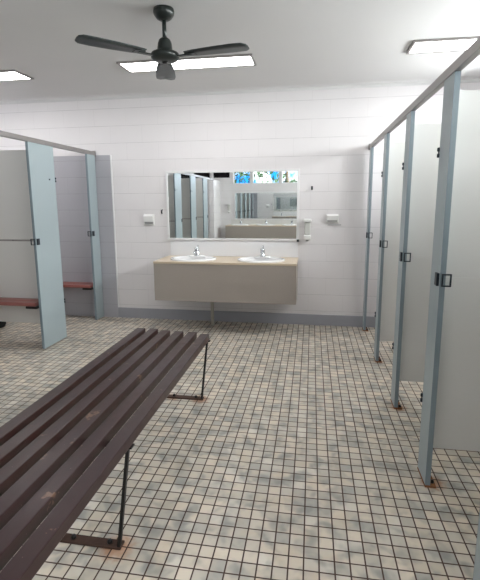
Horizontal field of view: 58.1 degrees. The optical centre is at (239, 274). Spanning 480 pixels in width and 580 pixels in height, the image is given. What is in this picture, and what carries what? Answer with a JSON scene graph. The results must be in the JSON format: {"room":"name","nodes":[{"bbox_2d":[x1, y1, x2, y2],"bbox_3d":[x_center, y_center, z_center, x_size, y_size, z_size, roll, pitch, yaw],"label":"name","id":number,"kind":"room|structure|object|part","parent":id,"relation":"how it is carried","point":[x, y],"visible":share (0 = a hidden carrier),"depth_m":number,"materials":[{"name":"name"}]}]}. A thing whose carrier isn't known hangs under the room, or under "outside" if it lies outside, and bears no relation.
{"room":"public restroom","nodes":[
{"label":"public restroom","id":0,"kind":"room"},
{"bbox_2d":[0,315,479,579],"bbox_3d":[-0.816,1.234,1.839,6.290,0.100,7.540,1,10,9],"label":"floor","id":1,"kind":"structure","parent":0,"point":[296,460],"depth_m":2.40,"materials":[{"name":"tile"}]},
{"bbox_2d":[0,321,5,327],"bbox_3d":[-3.033,0.472,5.072,0.420,0.350,0.320,1,10,9],"label":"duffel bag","id":2,"kind":"object","parent":1,"relation":"on","point":[2,324],"visible":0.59,"depth_m":5.12,"materials":[{"name":"black fabric"}]},
{"bbox_2d":[25,142,66,348],"bbox_3d":[-1.962,-0.279,4.396,0.062,2.019,0.424,1,10,9],"label":"pilaster","id":3,"kind":"object","parent":1,"relation":"on","point":[40,159],"visible":1,"depth_m":4.36,"materials":[{"name":"blue laminate"}]},
{"bbox_2d":[0,150,39,322],"bbox_3d":[-2.679,-0.373,4.508,1.440,1.770,0.025,1,10,9],"label":"divider","id":4,"kind":"object","parent":3,"relation":"attached to","point":[18,279],"visible":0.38,"depth_m":4.44,"materials":[{"name":"white laminate"}]},
{"bbox_3d":[-2.681,-0.806,4.436,1.440,0.892,0.017,1,10,9],"label":"panel","id":5,"kind":"part","parent":4,"relation":"part of","materials":[{"name":"white laminate"}]},
{"bbox_2d":[0,297,38,308],"bbox_3d":[-2.697,0.322,4.507,1.418,0.140,0.220,1,10,9],"label":"bench","id":6,"kind":"object","parent":4,"relation":"attached to","point":[30,303],"visible":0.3,"depth_m":4.34,"materials":[{"name":"red wood"}]},
{"bbox_3d":[-2.676,0.071,4.585,1.440,0.868,0.017,1,10,9],"label":"panel","id":7,"kind":"part","parent":4,"relation":"part of","materials":[{"name":"white laminate"}]},
{"bbox_2d":[85,154,103,319],"bbox_3d":[-1.803,-0.441,5.349,0.062,2.019,0.199,1,10,9],"label":"pilaster","id":8,"kind":"object","parent":1,"relation":"on","point":[89,159],"visible":1,"depth_m":5.32,"materials":[{"name":"blue laminate"}]},
{"bbox_2d":[0,328,210,579],"bbox_3d":[-0.774,0.919,1.933,0.640,0.490,3.040,1,10,9],"label":"slatted bench","id":9,"kind":"object","parent":1,"relation":"on","point":[46,448],"visible":1,"depth_m":1.86,"materials":[{"name":"brown wood"}]},
{"bbox_3d":[-0.778,0.946,1.908,0.640,0.440,0.101,1,10,9],"label":"leg frame","id":10,"kind":"part","parent":9,"relation":"part of","materials":[{"name":"black paint"}]},
{"bbox_3d":[-0.545,0.709,3.301,0.640,0.440,0.111,1,10,9],"label":"leg frame","id":11,"kind":"part","parent":9,"relation":"part of","materials":[{"name":"black paint"}]},
{"bbox_2d":[211,302,213,325],"bbox_3d":[-0.330,0.425,5.168,0.040,0.380,0.040,1,10,9],"label":"pipe","id":12,"kind":"object","parent":1,"relation":"on","point":[212,303],"visible":0.66,"depth_m":5.16,"materials":[{"name":"grey plastic"}]},
{"bbox_2d":[362,147,373,330],"bbox_3d":[1.437,-0.364,4.825,0.067,2.031,0.136,1,10,9],"label":"pilaster","id":13,"kind":"object","parent":1,"relation":"on","point":[364,327],"visible":1,"depth_m":4.78,"materials":[{"name":"blue laminate"}]},
{"bbox_2d":[374,133,389,362],"bbox_3d":[1.278,-0.203,3.877,0.067,2.031,0.154,1,10,9],"label":"pilaster","id":14,"kind":"object","parent":1,"relation":"on","point":[384,172],"visible":1,"depth_m":3.83,"materials":[{"name":"blue laminate"}]},
{"bbox_2d":[380,142,404,340],"bbox_3d":[1.929,-0.247,3.760,1.312,1.774,0.022,1,10,9],"label":"divider","id":15,"kind":"object","parent":14,"relation":"attached to","point":[396,149],"visible":0.02,"depth_m":3.84,"materials":[{"name":"white laminate"}]},
{"bbox_3d":[1.932,0.186,3.834,1.312,0.895,0.017,1,10,9],"label":"panel","id":16,"kind":"part","parent":15,"relation":"part of","materials":[{"name":"white laminate"}]},
{"bbox_3d":[1.927,-0.693,3.685,1.312,0.869,0.017,1,10,9],"label":"panel","id":17,"kind":"part","parent":15,"relation":"part of","materials":[{"name":"white laminate"}]},
{"bbox_2d":[390,111,414,409],"bbox_3d":[1.129,-0.052,2.987,0.067,2.031,0.160,1,10,9],"label":"pilaster","id":18,"kind":"object","parent":1,"relation":"on","point":[410,119],"visible":1,"depth_m":2.94,"materials":[{"name":"blue laminate"}]},
{"bbox_2d":[399,123,440,381],"bbox_3d":[1.781,-0.096,2.870,1.312,1.774,0.022,1,10,9],"label":"door","id":19,"kind":"structure","parent":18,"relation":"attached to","point":[425,162],"depth_m":2.94,"materials":[{"name":"white laminate"}]},
{"bbox_3d":[1.783,0.337,2.944,1.312,0.895,0.017,1,10,9],"label":"panel","id":20,"kind":"part","parent":19,"relation":"part of","materials":[{"name":"white laminate"}]},
{"bbox_3d":[1.778,-0.542,2.795,1.312,0.869,0.017,1,10,9],"label":"panel","id":21,"kind":"part","parent":19,"relation":"part of","materials":[{"name":"white laminate"}]},
{"bbox_2d":[368,37,479,149],"bbox_3d":[1.127,-1.089,2.887,0.048,0.069,3.859,1,10,9],"label":"rail","id":22,"kind":"object","parent":18,"relation":"on","point":[472,52],"visible":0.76,"depth_m":2.20,"materials":[{"name":"metal"}]},
{"bbox_2d":[417,71,460,487],"bbox_3d":[0.990,0.090,2.152,0.067,2.031,0.180,1,10,9],"label":"pilaster","id":23,"kind":"object","parent":1,"relation":"on","point":[446,151],"visible":1,"depth_m":2.10,"materials":[{"name":"blue laminate"}]},
{"bbox_2d":[433,90,479,450],"bbox_3d":[1.640,0.048,2.027,1.312,1.774,0.022,1,10,9],"label":"door","id":24,"kind":"structure","parent":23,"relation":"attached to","point":[457,416],"depth_m":2.13,"materials":[{"name":"white laminate"}]},
{"bbox_3d":[1.642,0.481,2.100,1.312,0.895,0.017,1,10,9],"label":"panel","id":25,"kind":"part","parent":24,"relation":"part of","materials":[{"name":"white laminate"}]},
{"bbox_3d":[1.637,-0.399,1.952,1.312,0.869,0.017,1,10,9],"label":"panel","id":26,"kind":"part","parent":24,"relation":"part of","materials":[{"name":"white laminate"}]},
{"bbox_2d":[473,511,479,579],"bbox_3d":[0.855,0.228,1.344,0.067,2.031,0.171,1,10,9],"label":"pilaster","id":27,"kind":"object","parent":1,"relation":"on","point":[476,575],"visible":1,"depth_m":1.54,"materials":[{"name":"blue laminate"}]},
{"bbox_2d":[0,82,479,315],"bbox_3d":[-0.220,-0.770,5.213,6.290,2.720,0.120,1,10,9],"label":"wall","id":28,"kind":"structure","parent":0,"point":[327,135],"depth_m":5.04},
{"bbox_2d":[63,282,92,289],"bbox_3d":[-2.520,0.171,5.571,1.418,0.140,0.220,1,10,9],"label":"bench","id":29,"kind":"object","parent":28,"relation":"attached to","point":[84,285],"visible":0.16,"depth_m":5.40,"materials":[{"name":"red wood"}]},
{"bbox_2d":[53,155,118,316],"bbox_3d":[-2.395,-0.469,5.561,1.660,2.035,0.010,1,10,9],"label":"wall","id":30,"kind":"structure","parent":28,"relation":"attached to","point":[70,171],"depth_m":5.47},
{"bbox_2d":[110,155,118,306],"bbox_3d":[-1.569,-0.516,5.413,0.016,1.902,0.014,1,10,9],"label":"trim","id":31,"kind":"structure","parent":28,"relation":"attached to","point":[110,155],"depth_m":5.40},
{"bbox_2d":[143,214,154,224],"bbox_3d":[-1.118,-0.673,5.295,0.135,0.135,0.042,1,10,9],"label":"wall socket","id":32,"kind":"object","parent":28,"relation":"attached to","point":[148,218],"visible":1,"depth_m":5.28,"materials":[{"name":"white plastic"}]},
{"bbox_2d":[143,214,153,221],"bbox_3d":[-1.120,-0.691,5.285,0.119,0.092,0.026,1,10,9],"label":"hood","id":33,"kind":"object","parent":32,"relation":"attached to","point":[147,217],"depth_m":5.28,"materials":[{"name":"white plastic"}]},
{"bbox_2d":[153,255,297,304],"bbox_3d":[-0.140,0.044,4.993,1.588,0.443,0.549,1,10,9],"label":"vanity unit","id":34,"kind":"object","parent":28,"relation":"attached to","point":[227,279],"visible":0.88,"depth_m":4.73,"materials":[{"name":"beige laminate"}]},
{"bbox_2d":[153,255,297,265],"bbox_3d":[-0.141,-0.163,4.958,1.588,0.022,0.549,1,10,9],"label":"countertop","id":35,"kind":"structure","parent":34,"relation":"on","point":[220,260],"depth_m":4.78,"materials":[{"name":"beige laminate"}]},
{"bbox_2d":[170,245,215,261],"bbox_3d":[-0.536,-0.174,4.976,0.533,0.298,0.424,1,10,9],"label":"basin","id":36,"kind":"object","parent":35,"relation":"in","point":[196,257],"visible":0.57,"depth_m":5.08,"materials":[{"name":"white ceramic"}]},
{"bbox_3d":[-0.536,-0.111,4.982,0.533,0.172,0.414,1,10,9],"label":"bowl","id":37,"kind":"part","parent":36,"relation":"part of","materials":[{"name":"white ceramic"}]},
{"bbox_2d":[193,245,198,255],"bbox_3d":[-0.517,-0.281,5.078,0.068,0.122,0.184,1,10,9],"label":"tap","id":38,"kind":"object","parent":35,"relation":"on","point":[196,253],"depth_m":5.09,"materials":[{"name":"silver metal"}]},
{"bbox_2d":[237,246,284,262],"bbox_3d":[0.237,-0.157,4.850,0.533,0.298,0.424,1,10,9],"label":"basin","id":39,"kind":"object","parent":35,"relation":"in","point":[262,258],"visible":0.56,"depth_m":4.96,"materials":[{"name":"white ceramic"}]},
{"bbox_3d":[0.236,-0.094,4.856,0.533,0.172,0.414,1,10,9],"label":"bowl","id":40,"kind":"part","parent":39,"relation":"part of","materials":[{"name":"white ceramic"}]},
{"bbox_2d":[254,246,270,257],"bbox_3d":[0.256,-0.255,4.954,0.198,0.140,0.184,1,10,9],"label":"tap","id":41,"kind":"object","parent":35,"relation":"on","point":[262,253],"depth_m":4.97,"materials":[{"name":"silver metal"}]},
{"bbox_3d":[0.635,0.070,4.880,0.018,0.421,0.527,1,10,9],"label":"panel","id":42,"kind":"part","parent":34,"relation":"part of","materials":[{"name":"beige laminate"}]},
{"bbox_2d":[165,169,299,241],"bbox_3d":[-0.102,-0.810,5.110,1.601,0.832,0.027,1,10,9],"label":"wall mirror","id":43,"kind":"object","parent":28,"relation":"attached to","point":[259,204],"visible":1,"depth_m":5.11,"materials":[{"name":"white mirror"}]},
{"bbox_2d":[170,240,297,256],"bbox_3d":[-0.088,-0.311,5.202,1.555,0.188,0.009,1,10,9],"label":"backsplash","id":44,"kind":"structure","parent":28,"relation":"attached to","point":[178,247],"depth_m":5.19,"materials":[{"name":"white tile"}]},
{"bbox_2d":[0,77,479,104],"bbox_3d":[-0.241,-2.075,4.910,6.050,0.045,0.045,1,10,9],"label":"trim","id":45,"kind":"structure","parent":28,"relation":"attached to","point":[464,79],"depth_m":4.88,"materials":[{"name":"paint"}]},
{"bbox_2d":[118,307,375,327],"bbox_3d":[0.595,0.535,5.231,4.389,0.132,0.012,1,10,9],"label":"baseboard","id":46,"kind":"structure","parent":28,"relation":"attached to","point":[176,314],"depth_m":5.30,"materials":[{"name":"grey paint"}]},
{"bbox_2d":[304,219,311,240],"bbox_3d":[0.778,-0.515,4.986,0.090,0.252,0.080,1,10,9],"label":"soap dispenser","id":47,"kind":"object","parent":28,"relation":"attached to","point":[307,236],"visible":1,"depth_m":4.96,"materials":[{"name":"white plastic"}]},
{"bbox_2d":[326,214,338,222],"bbox_3d":[1.071,-0.626,4.937,0.171,0.127,0.042,1,10,9],"label":"wall socket","id":48,"kind":"object","parent":28,"relation":"attached to","point":[330,218],"visible":1,"depth_m":4.93,"materials":[{"name":"white plastic"}]},
{"bbox_2d":[327,214,337,219],"bbox_3d":[1.055,-0.653,4.927,0.125,0.067,0.026,1,10,9],"label":"hood","id":49,"kind":"object","parent":48,"relation":"attached to","point":[329,216],"depth_m":4.92,"materials":[{"name":"white plastic"}]},
{"bbox_2d":[0,0,479,99],"bbox_3d":[-0.832,-1.547,1.369,6.290,0.100,7.540,1,10,9],"label":"ceiling","id":50,"kind":"structure","parent":0,"point":[290,42],"depth_m":3.38,"materials":[{"name":"paint"}]},
{"bbox_2d":[0,69,33,81],"bbox_3d":[-2.731,-1.982,4.358,1.240,0.016,0.300,1,10,9],"label":"recessed light","id":51,"kind":"object","parent":50,"relation":"in","point":[5,75],"visible":1,"depth_m":4.31,"materials":[{"name":"plastic"}]},
{"bbox_2d":[0,72,29,79],"bbox_3d":[-2.731,-1.984,4.357,1.196,0.007,0.256,1,10,9],"label":"diffuser","id":52,"kind":"object","parent":51,"relation":"attached to","point":[3,75],"depth_m":4.31,"materials":[{"name":"white plastic"}]},
{"bbox_2d":[75,5,249,79],"bbox_3d":[-0.427,-1.589,2.920,1.019,0.337,0.991,1,10,9],"label":"ceiling fan","id":53,"kind":"object","parent":50,"relation":"hanging from","point":[164,55],"visible":1,"depth_m":2.81,"materials":[{"name":"black metal"}]},
{"bbox_3d":[-0.798,-1.429,2.688,0.424,0.012,0.152,-7,12,-34],"label":"blade","id":54,"kind":"part","parent":53,"relation":"part of","materials":[{"name":"black metal"}]},
{"bbox_3d":[-0.558,-1.524,3.243,0.152,0.012,0.424,-2,10,-9],"label":"blade","id":55,"kind":"part","parent":53,"relation":"part of","materials":[{"name":"black metal"}]},
{"bbox_3d":[-0.155,-1.449,2.784,0.424,0.012,0.152,3,10,17],"label":"blade","id":56,"kind":"part","parent":53,"relation":"part of","materials":[{"name":"black metal"}]},
{"bbox_2d":[116,54,256,72],"bbox_3d":[-0.482,-1.926,3.950,1.240,0.016,0.300,1,10,9],"label":"recessed light","id":57,"kind":"object","parent":50,"relation":"in","point":[238,60],"visible":1,"depth_m":3.93,"materials":[{"name":"glowing white plastic diffuser"},{"name":"white painted metal"}]},
{"bbox_2d":[406,36,479,54],"bbox_3d":[2.011,-1.858,3.463,1.240,0.016,0.300,1,10,9],"label":"recessed light","id":58,"kind":"object","parent":50,"relation":"in","point":[457,44],"visible":1,"depth_m":3.51,"materials":[{"name":"plastic"}]},
{"bbox_2d":[410,39,476,52],"bbox_3d":[2.011,-1.859,3.462,1.196,0.007,0.256,1,10,9],"label":"diffuser","id":59,"kind":"object","parent":58,"relation":"attached to","point":[426,45],"depth_m":3.51,"materials":[{"name":"white plastic"}]},
{"bbox_3d":[-2.328,0.093,2.208,0.062,2.019,0.439,1,10,9],"label":"pilaster","id":60,"kind":"object","parent":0,"visible":0},
{"bbox_2d":[0,130,95,156],"bbox_3d":[-2.305,-0.948,2.169,0.048,0.069,6.399,1,10,9],"label":"rail","id":61,"kind":"object","parent":60,"relation":"on","point":[2,133],"visible":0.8,"depth_m":4.26,"materials":[{"name":"metal"}]}
]}

